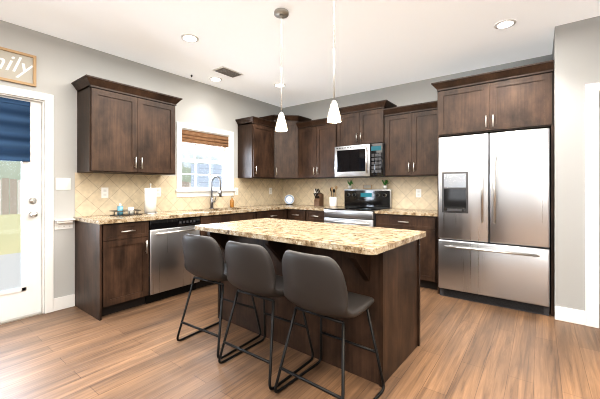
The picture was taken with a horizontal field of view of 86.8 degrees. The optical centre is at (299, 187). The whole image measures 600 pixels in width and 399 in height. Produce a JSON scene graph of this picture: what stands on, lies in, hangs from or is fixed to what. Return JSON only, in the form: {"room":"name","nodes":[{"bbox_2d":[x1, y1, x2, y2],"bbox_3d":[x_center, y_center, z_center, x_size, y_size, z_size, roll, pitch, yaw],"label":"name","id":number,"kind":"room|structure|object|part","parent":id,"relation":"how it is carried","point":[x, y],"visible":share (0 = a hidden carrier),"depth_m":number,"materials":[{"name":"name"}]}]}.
{"room":"kitchen","nodes":[
{"label":"kitchen","id":0,"kind":"room"},
{"bbox_2d":[0,20,282,297],"bbox_3d":[-2.704,-0.115,2.866,0.150,2.750,8.010,0,0,37],"label":"wall","id":1,"kind":"structure","parent":0,"point":[62,65],"depth_m":3.25,"materials":[{"name":"grey paint"}]},
{"bbox_2d":[0,47,35,86],"bbox_3d":[-2.732,-1.100,2.684,0.024,0.290,0.785,0,0,37],"label":"art","id":2,"kind":"object","parent":1,"relation":"attached to","point":[17,67],"visible":1,"depth_m":2.89,"materials":[{"name":"brown wood"}]},
{"bbox_2d":[0,96,42,324],"bbox_3d":[-2.783,0.192,2.725,0.192,2.036,0.884,0,0,37],"label":"entry door","id":3,"kind":"structure","parent":1,"relation":"in","point":[24,302],"depth_m":3.00,"materials":[{"name":"white plastic"}]},
{"bbox_2d":[0,97,29,161],"bbox_3d":[-2.751,-0.525,2.701,0.026,0.561,0.702,0,0,37],"label":"blind","id":4,"kind":"object","parent":3,"relation":"attached to","point":[14,130],"visible":0.96,"depth_m":2.89,"materials":[{"name":"blue fabric"}]},
{"bbox_2d":[0,85,53,313],"bbox_3d":[-2.792,0.150,2.732,0.170,2.120,1.050,0,0,37],"label":"door frame","id":5,"kind":"structure","parent":1,"relation":"attached to","point":[47,105],"depth_m":3.06,"materials":[{"name":"white wood"}]},
{"bbox_2d":[56,178,70,189],"bbox_3d":[-2.369,-0.040,3.174,0.010,0.120,0.125,0,0,37],"label":"switch plate","id":6,"kind":"object","parent":1,"relation":"attached to","point":[63,183],"visible":1,"depth_m":3.17,"materials":[{"name":"white plastic"}]},
{"bbox_2d":[54,218,74,229],"bbox_3d":[-2.342,0.360,3.157,0.074,0.100,0.160,0,0,37],"label":"shelf ledge","id":7,"kind":"object","parent":1,"relation":"attached to","point":[63,223],"visible":1,"depth_m":3.15,"materials":[{"name":"white"}]},
{"bbox_2d":[101,188,107,197],"bbox_3d":[-2.137,0.052,3.472,0.007,0.115,0.072,0,0,37],"label":"electrical outlet plate","id":8,"kind":"object","parent":1,"relation":"attached to","point":[104,192],"visible":1,"depth_m":3.47,"materials":[{"name":"white plastic"}]},
{"bbox_2d":[71,74,182,174],"bbox_3d":[-1.871,-0.617,3.517,0.391,0.914,1.012,0,0,37],"label":"upper cabinet","id":9,"kind":"object","parent":1,"relation":"attached to","point":[122,128],"visible":1,"depth_m":3.31,"materials":[{"name":"brown wood"}]},
{"bbox_2d":[156,188,160,196],"bbox_3d":[-1.769,0.052,3.958,0.007,0.115,0.072,0,0,37],"label":"electrical outlet plate","id":10,"kind":"object","parent":1,"relation":"attached to","point":[158,192],"visible":0.83,"depth_m":3.96,"materials":[{"name":"white plastic"}]},
{"bbox_2d":[175,122,235,196],"bbox_3d":[-1.377,-0.375,4.583,0.195,0.990,1.010,0,0,37],"label":"window","id":11,"kind":"structure","parent":1,"relation":"in","point":[229,190],"depth_m":4.57,"materials":[{"name":"white"}]},
{"bbox_2d":[182,129,227,147],"bbox_3d":[-1.364,-0.706,4.573,0.067,0.162,0.800,0,0,37],"label":"blind","id":12,"kind":"object","parent":11,"relation":"attached to","point":[194,137],"visible":0.81,"depth_m":4.54,"materials":[{"name":"brown wood"}]},
{"bbox_2d":[235,116,276,178],"bbox_3d":[-0.697,-0.617,5.069,0.391,0.914,0.536,0,0,37],"label":"upper cabinet","id":13,"kind":"object","parent":1,"relation":"attached to","point":[256,147],"visible":0.98,"depth_m":4.95,"materials":[{"name":"brown wood"}]},
{"bbox_2d":[259,115,311,178],"bbox_3d":[-0.255,-0.677,5.439,0.650,1.034,0.650,0,0,37],"label":"upper cabinet","id":14,"kind":"object","parent":1,"relation":"attached to","point":[285,154],"visible":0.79,"depth_m":5.24,"materials":[{"name":"brown wood"}]},
{"bbox_2d":[54,294,584,324],"bbox_3d":[-0.002,1.147,0.346,7.200,0.125,6.950,0,0,37],"label":"baseboard","id":15,"kind":"structure","parent":1,"relation":"attached to","point":[570,315],"depth_m":2.89,"materials":[{"name":"white wood"}]},
{"bbox_2d":[0,283,599,398],"bbox_3d":[0.228,1.235,0.649,7.200,0.050,7.710,0,0,37],"label":"floor","id":16,"kind":"structure","parent":0,"point":[466,349],"depth_m":2.24,"materials":[{"name":"brown wood"}]},
{"bbox_2d":[75,221,148,320],"bbox_3d":[-1.929,0.770,3.258,0.611,0.880,0.466,0,0,37],"label":"base cabinet","id":17,"kind":"object","parent":16,"relation":"on","point":[111,264],"depth_m":3.06,"materials":[{"name":"brown wood"}]},
{"bbox_2d":[73,205,288,224],"bbox_3d":[-1.066,0.312,4.379,0.635,0.036,3.320,0,0,37],"label":"countertop","id":18,"kind":"structure","parent":17,"relation":"on","point":[102,218],"depth_m":3.66,"materials":[{"name":"beige stone"}]},
{"bbox_2d":[110,204,141,215],"bbox_3d":[-1.882,0.232,3.430,0.177,0.125,0.267,0,0,37],"label":"tray","id":19,"kind":"object","parent":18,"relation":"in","point":[120,210],"visible":1,"depth_m":3.38,"materials":[{"name":"grey metal"}]},
{"bbox_2d":[143,183,157,213],"bbox_3d":[-1.710,0.120,3.625,0.150,0.347,0.150,0,0,37],"label":"paper towel holder","id":20,"kind":"object","parent":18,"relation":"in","point":[150,200],"visible":1,"depth_m":3.57,"materials":[{"name":"white paper"}]},
{"bbox_2d":[205,209,212,212],"bbox_3d":[-1.060,0.424,4.375,0.414,0.211,0.803,0,0,37],"label":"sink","id":21,"kind":"object","parent":18,"relation":"in","point":[206,210],"depth_m":4.40,"materials":[{"name":"silver metal"}]},
{"bbox_2d":[209,176,220,208],"bbox_3d":[-1.180,0.058,4.487,0.240,0.472,0.097,0,0,37],"label":"faucet","id":22,"kind":"object","parent":18,"relation":"on","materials":[{"name":"silver metal"}]},
{"bbox_2d":[230,196,233,207],"bbox_3d":[-1.026,0.204,4.788,0.066,0.180,0.059,0,0,37],"label":"soap bottle","id":23,"kind":"object","parent":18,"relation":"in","point":[231,203],"visible":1,"depth_m":4.76,"materials":[{"name":"brown plastic"}]},
{"bbox_2d":[284,194,293,204],"bbox_3d":[-0.187,0.204,5.561,0.137,0.180,0.117,0,0,37],"label":"plate","id":24,"kind":"object","parent":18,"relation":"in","point":[289,199],"visible":1,"depth_m":5.56,"materials":[{"name":"white ceramic"}]},
{"bbox_2d":[145,216,199,303],"bbox_3d":[-1.569,0.772,3.657,0.635,0.875,0.598,0,0,37],"label":"dishwasher","id":25,"kind":"object","parent":16,"relation":"on","point":[170,275],"visible":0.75,"depth_m":3.43,"materials":[{"name":"silver metal"}]},
{"bbox_2d":[169,213,260,288],"bbox_3d":[-1.124,0.770,4.323,0.611,0.880,0.996,0,0,37],"label":"base cabinet","id":26,"kind":"object","parent":16,"relation":"on","point":[221,217],"depth_m":4.00,"materials":[{"name":"brown wood"}]},
{"bbox_2d":[176,234,260,358],"bbox_3d":[-0.649,0.775,2.513,0.482,0.862,0.497,0,0,34],"label":"bar stool","id":27,"kind":"object","parent":16,"relation":"on","point":[203,259],"visible":0.77,"depth_m":2.31,"materials":[{"name":"grey leather"}]},
{"bbox_3d":[-0.644,0.529,2.507,0.458,0.376,0.497,0,0,37],"label":"seat","id":28,"kind":"part","parent":27,"relation":"part of","materials":[{"name":"grey leather"}]},
{"bbox_2d":[218,241,313,389],"bbox_3d":[-0.239,0.775,2.178,0.487,0.862,0.498,0,0,37],"label":"bar stool","id":29,"kind":"object","parent":16,"relation":"on","point":[250,270],"visible":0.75,"depth_m":1.98,"materials":[{"name":"grey leather"}]},
{"bbox_3d":[-0.244,0.529,2.173,0.458,0.376,0.488,0,0,37],"label":"seat","id":30,"kind":"part","parent":29,"relation":"part of","materials":[{"name":"grey leather"}]},
{"bbox_2d":[261,209,284,218],"bbox_3d":[-0.675,0.770,4.916,0.611,0.880,0.763,0,0,37],"label":"base cabinet","id":31,"kind":"object","parent":16,"relation":"on","point":[269,213],"depth_m":4.79,"materials":[{"name":"brown wood"}]},
{"bbox_2d":[285,209,308,220],"bbox_3d":[0.126,0.770,5.131,0.447,0.880,0.682,0,0,37],"label":"base cabinet","id":32,"kind":"object","parent":16,"relation":"on","point":[290,214],"depth_m":4.93,"materials":[{"name":"brown wood"}]},
{"bbox_2d":[289,205,343,208],"bbox_3d":[0.275,0.312,5.049,0.697,0.036,0.634,0,0,37],"label":"countertop","id":33,"kind":"structure","parent":32,"relation":"on","point":[290,206],"depth_m":5.05,"materials":[{"name":"beige stone"}]},
{"bbox_2d":[313,189,323,205],"bbox_3d":[0.297,0.151,5.184,0.100,0.285,0.172,0,0,37],"label":"knife block","id":34,"kind":"object","parent":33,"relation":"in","point":[319,199],"visible":1,"depth_m":5.16,"materials":[{"name":"brown wood"}]},
{"bbox_2d":[329,186,336,206],"bbox_3d":[0.532,0.128,5.064,0.126,0.333,0.124,0,0,37],"label":"utensil crock","id":35,"kind":"object","parent":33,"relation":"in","point":[332,201],"visible":1,"depth_m":5.02,"materials":[{"name":"white ceramic"}]},
{"bbox_2d":[207,234,420,386],"bbox_3d":[0.035,0.788,2.635,1.657,0.843,0.925,0,0,37],"label":"kitchen island","id":36,"kind":"object","parent":16,"relation":"on","point":[380,266],"depth_m":2.17,"materials":[{"name":"brown wood"}]},
{"bbox_2d":[195,218,425,257],"bbox_3d":[0.015,0.350,2.622,1.768,0.035,0.977,0,0,37],"label":"island countertop","id":37,"kind":"structure","parent":36,"relation":"on","point":[375,241],"depth_m":2.31,"materials":[{"name":"beige stone"}]},
{"bbox_2d":[309,209,323,222],"bbox_3d":[0.416,0.770,4.957,0.362,0.880,0.610,0,0,37],"label":"base cabinet","id":38,"kind":"object","parent":16,"relation":"on","point":[315,215],"depth_m":4.70,"materials":[{"name":"brown wood"}]},
{"bbox_2d":[274,250,384,398],"bbox_3d":[0.165,0.775,1.853,0.482,0.862,0.497,0,0,40],"label":"bar stool","id":39,"kind":"object","parent":16,"relation":"on","point":[315,285],"visible":1,"depth_m":1.67,"materials":[{"name":"grey leather"}]},
{"bbox_3d":[0.158,0.529,1.856,0.458,0.376,0.497,0,0,37],"label":"seat","id":40,"kind":"part","parent":39,"relation":"part of","materials":[{"name":"grey leather"}]},
{"bbox_2d":[324,189,391,226],"bbox_3d":[0.822,0.615,4.562,0.757,1.190,0.727,0,0,37],"label":"range","id":41,"kind":"object","parent":16,"relation":"on","point":[360,207],"visible":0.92,"depth_m":4.58,"materials":[{"name":"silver metal"}]},
{"bbox_2d":[363,185,371,188],"bbox_3d":[1.028,-0.018,4.835,0.140,0.063,0.017,0,0,37],"label":"sign","id":42,"kind":"object","parent":41,"relation":"on","point":[367,186],"visible":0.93,"depth_m":4.83,"materials":[{"name":"beige wood"}]},
{"bbox_2d":[382,180,387,188],"bbox_3d":[1.251,-0.053,4.649,0.102,0.132,0.060,0,0,37],"label":"plant pot","id":43,"kind":"object","parent":41,"relation":"on","point":[385,185],"visible":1,"depth_m":4.63,"materials":[{"name":"white ceramic"}]},
{"bbox_2d":[376,213,437,289],"bbox_3d":[1.470,0.770,4.160,0.755,0.880,0.610,0,0,37],"label":"base cabinet","id":44,"kind":"object","parent":16,"relation":"on","point":[428,244],"depth_m":3.78,"materials":[{"name":"brown wood"}]},
{"bbox_2d":[375,209,437,216],"bbox_3d":[1.471,0.312,4.144,0.777,0.036,0.634,0,0,37],"label":"countertop","id":45,"kind":"structure","parent":44,"relation":"on","point":[404,212],"depth_m":3.98,"materials":[{"name":"beige stone"}]},
{"bbox_2d":[431,60,553,315],"bbox_3d":[2.148,0.008,3.571,1.091,2.404,0.731,0,0,37],"label":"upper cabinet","id":46,"kind":"object","parent":16,"relation":"on","point":[514,98],"visible":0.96,"depth_m":3.23,"materials":[{"name":"brown wood"}]},
{"bbox_2d":[438,128,549,315],"bbox_3d":[2.136,0.323,3.512,0.982,1.775,0.781,0,0,37],"label":"refrigerator","id":47,"kind":"object","parent":16,"relation":"on","point":[494,218],"visible":1,"depth_m":3.20,"materials":[{"name":"grey metal"}]},
{"bbox_2d":[0,0,599,107],"bbox_3d":[0.228,-1.540,0.649,7.500,0.100,8.010,0,0,37],"label":"ceiling","id":48,"kind":"structure","parent":0,"point":[379,44],"depth_m":3.10,"materials":[{"name":"white paint"}]},
{"bbox_2d":[181,34,198,41],"bbox_3d":[-1.093,-1.486,3.146,0.170,0.008,0.170,0,0,37],"label":"recessed light","id":49,"kind":"object","parent":48,"relation":"in","point":[189,37],"visible":1,"depth_m":3.14,"materials":[{"name":"white plastic"}]},
{"bbox_2d":[209,77,221,80],"bbox_3d":[-1.151,-1.486,4.331,0.170,0.008,0.170,0,0,37],"label":"recessed light","id":50,"kind":"object","parent":48,"relation":"in","point":[215,79],"visible":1,"depth_m":4.33,"materials":[{"name":"white plastic"}]},
{"bbox_2d":[212,66,242,77],"bbox_3d":[-0.922,-1.483,4.070,0.200,0.014,0.340,0,0,37],"label":"ceiling vent","id":51,"kind":"object","parent":48,"relation":"in","point":[223,70],"visible":0.96,"depth_m":4.05,"materials":[{"name":"white plastic"}]},
{"bbox_2d":[274,83,285,86],"bbox_3d":[-0.294,-1.486,4.585,0.170,0.008,0.170,0,0,37],"label":"recessed light","id":52,"kind":"object","parent":48,"relation":"in","point":[278,85],"visible":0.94,"depth_m":4.58,"materials":[{"name":"white plastic"}]},
{"bbox_2d":[274,8,288,131],"bbox_3d":[-0.157,-0.987,2.677,0.124,1.004,0.124,0,0,37],"label":"pendant light","id":53,"kind":"object","parent":48,"relation":"hanging from","point":[281,14],"visible":1,"depth_m":2.66,"materials":[{"name":"white glass"}]},
{"bbox_2d":[327,0,340,122],"bbox_3d":[0.249,-0.987,2.319,0.124,1.004,0.124,0,0,37],"label":"pendant light","id":54,"kind":"object","parent":48,"relation":"hanging from","point":[334,115],"visible":1,"depth_m":2.31,"materials":[{"name":"white glass"}]},
{"bbox_2d":[494,19,516,28],"bbox_3d":[1.864,-1.486,2.878,0.170,0.008,0.170,0,0,37],"label":"recessed light","id":55,"kind":"object","parent":48,"relation":"in","point":[507,23],"visible":1,"depth_m":2.87,"materials":[{"name":"white plastic"}]},
{"bbox_2d":[283,54,551,178],"bbox_3d":[1.290,-0.115,4.773,3.920,2.750,0.150,0,0,37],"label":"wall","id":56,"kind":"structure","parent":0,"point":[417,92],"depth_m":4.58,"materials":[{"name":"grey paint"}]},
{"bbox_2d":[296,118,339,178],"bbox_3d":[0.346,-0.617,5.147,0.738,0.914,0.391,0,0,37],"label":"upper cabinet","id":57,"kind":"object","parent":56,"relation":"attached to","point":[317,141],"visible":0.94,"depth_m":5.02,"materials":[{"name":"brown wood"}]},
{"bbox_2d":[337,100,396,146],"bbox_3d":[0.943,-0.907,4.695,0.858,0.574,0.391,0,0,37],"label":"upper cabinet","id":58,"kind":"object","parent":56,"relation":"attached to","point":[361,124],"visible":0.88,"depth_m":4.55,"materials":[{"name":"brown wood"}]},
{"bbox_2d":[335,143,386,177],"bbox_3d":[0.926,-0.389,4.672,0.754,0.454,0.450,0,0,37],"label":"over-the-range microwave","id":59,"kind":"object","parent":58,"relation":"attached to","point":[360,161],"visible":0.98,"depth_m":4.50,"materials":[{"name":"grey metal"}]},
{"bbox_2d":[383,101,437,176],"bbox_3d":[1.543,-0.617,4.241,0.745,0.914,0.391,0,0,37],"label":"upper cabinet","id":60,"kind":"object","parent":56,"relation":"attached to","point":[411,143],"visible":0.88,"depth_m":4.12,"materials":[{"name":"brown wood"}]},
{"bbox_2d":[416,189,420,196],"bbox_3d":[1.645,0.072,4.397,0.072,0.115,0.007,0,0,37],"label":"electrical outlet plate","id":61,"kind":"object","parent":56,"relation":"attached to","point":[418,192],"visible":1,"depth_m":4.39,"materials":[{"name":"white plastic"}]},
{"bbox_2d":[552,16,599,316],"bbox_3d":[3.932,-0.115,2.298,3.280,2.750,0.910,0,0,37],"label":"wall","id":62,"kind":"structure","parent":0,"point":[576,52],"depth_m":2.86,"materials":[{"name":"grey paint"}]},
{"bbox_2d":[585,83,599,327],"bbox_3d":[2.934,0.150,2.470,1.060,2.120,0.020,0,0,37],"label":"door frame","id":63,"kind":"structure","parent":62,"relation":"attached to","point":[592,90],"depth_m":2.75,"materials":[{"name":"white wood"}]},
{"label":"outside","id":64,"kind":"structure","parent":0,"visible":0},
{"bbox_2d":[0,214,21,254],"bbox_3d":[-8.796,1.330,12.921,12.800,0.020,70.000,0,0,37],"label":"lawn","id":65,"kind":"structure","parent":64,"point":[7,237],"depth_m":9.20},
{"bbox_2d":[0,252,21,291],"bbox_3d":[-3.127,1.320,6.127,4.440,0.020,18.000,0,0,37],"label":"porch","id":66,"kind":"object","parent":65,"relation":"on","point":[6,276],"depth_m":4.97,"materials":[{"name":"concrete"}]},
{"bbox_2d":[0,178,190,214],"bbox_3d":[-10.572,0.415,21.142,0.050,1.810,44.970,0,0,37],"label":"fence","id":67,"kind":"object","parent":65,"relation":"on","point":[5,194],"depth_m":15.92,"materials":[{"name":"brown wood"}]},
{"bbox_2d":[191,163,221,186],"bbox_3d":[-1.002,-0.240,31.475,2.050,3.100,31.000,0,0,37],"label":"neighbor house","id":68,"kind":"structure","parent":65,"relation":"on","point":[205,167],"depth_m":23.63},
{"bbox_2d":[0,142,221,214],"bbox_3d":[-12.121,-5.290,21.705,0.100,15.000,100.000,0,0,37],"label":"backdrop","id":69,"kind":"structure","parent":64,"point":[199,155],"depth_m":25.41,"materials":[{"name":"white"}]}
]}

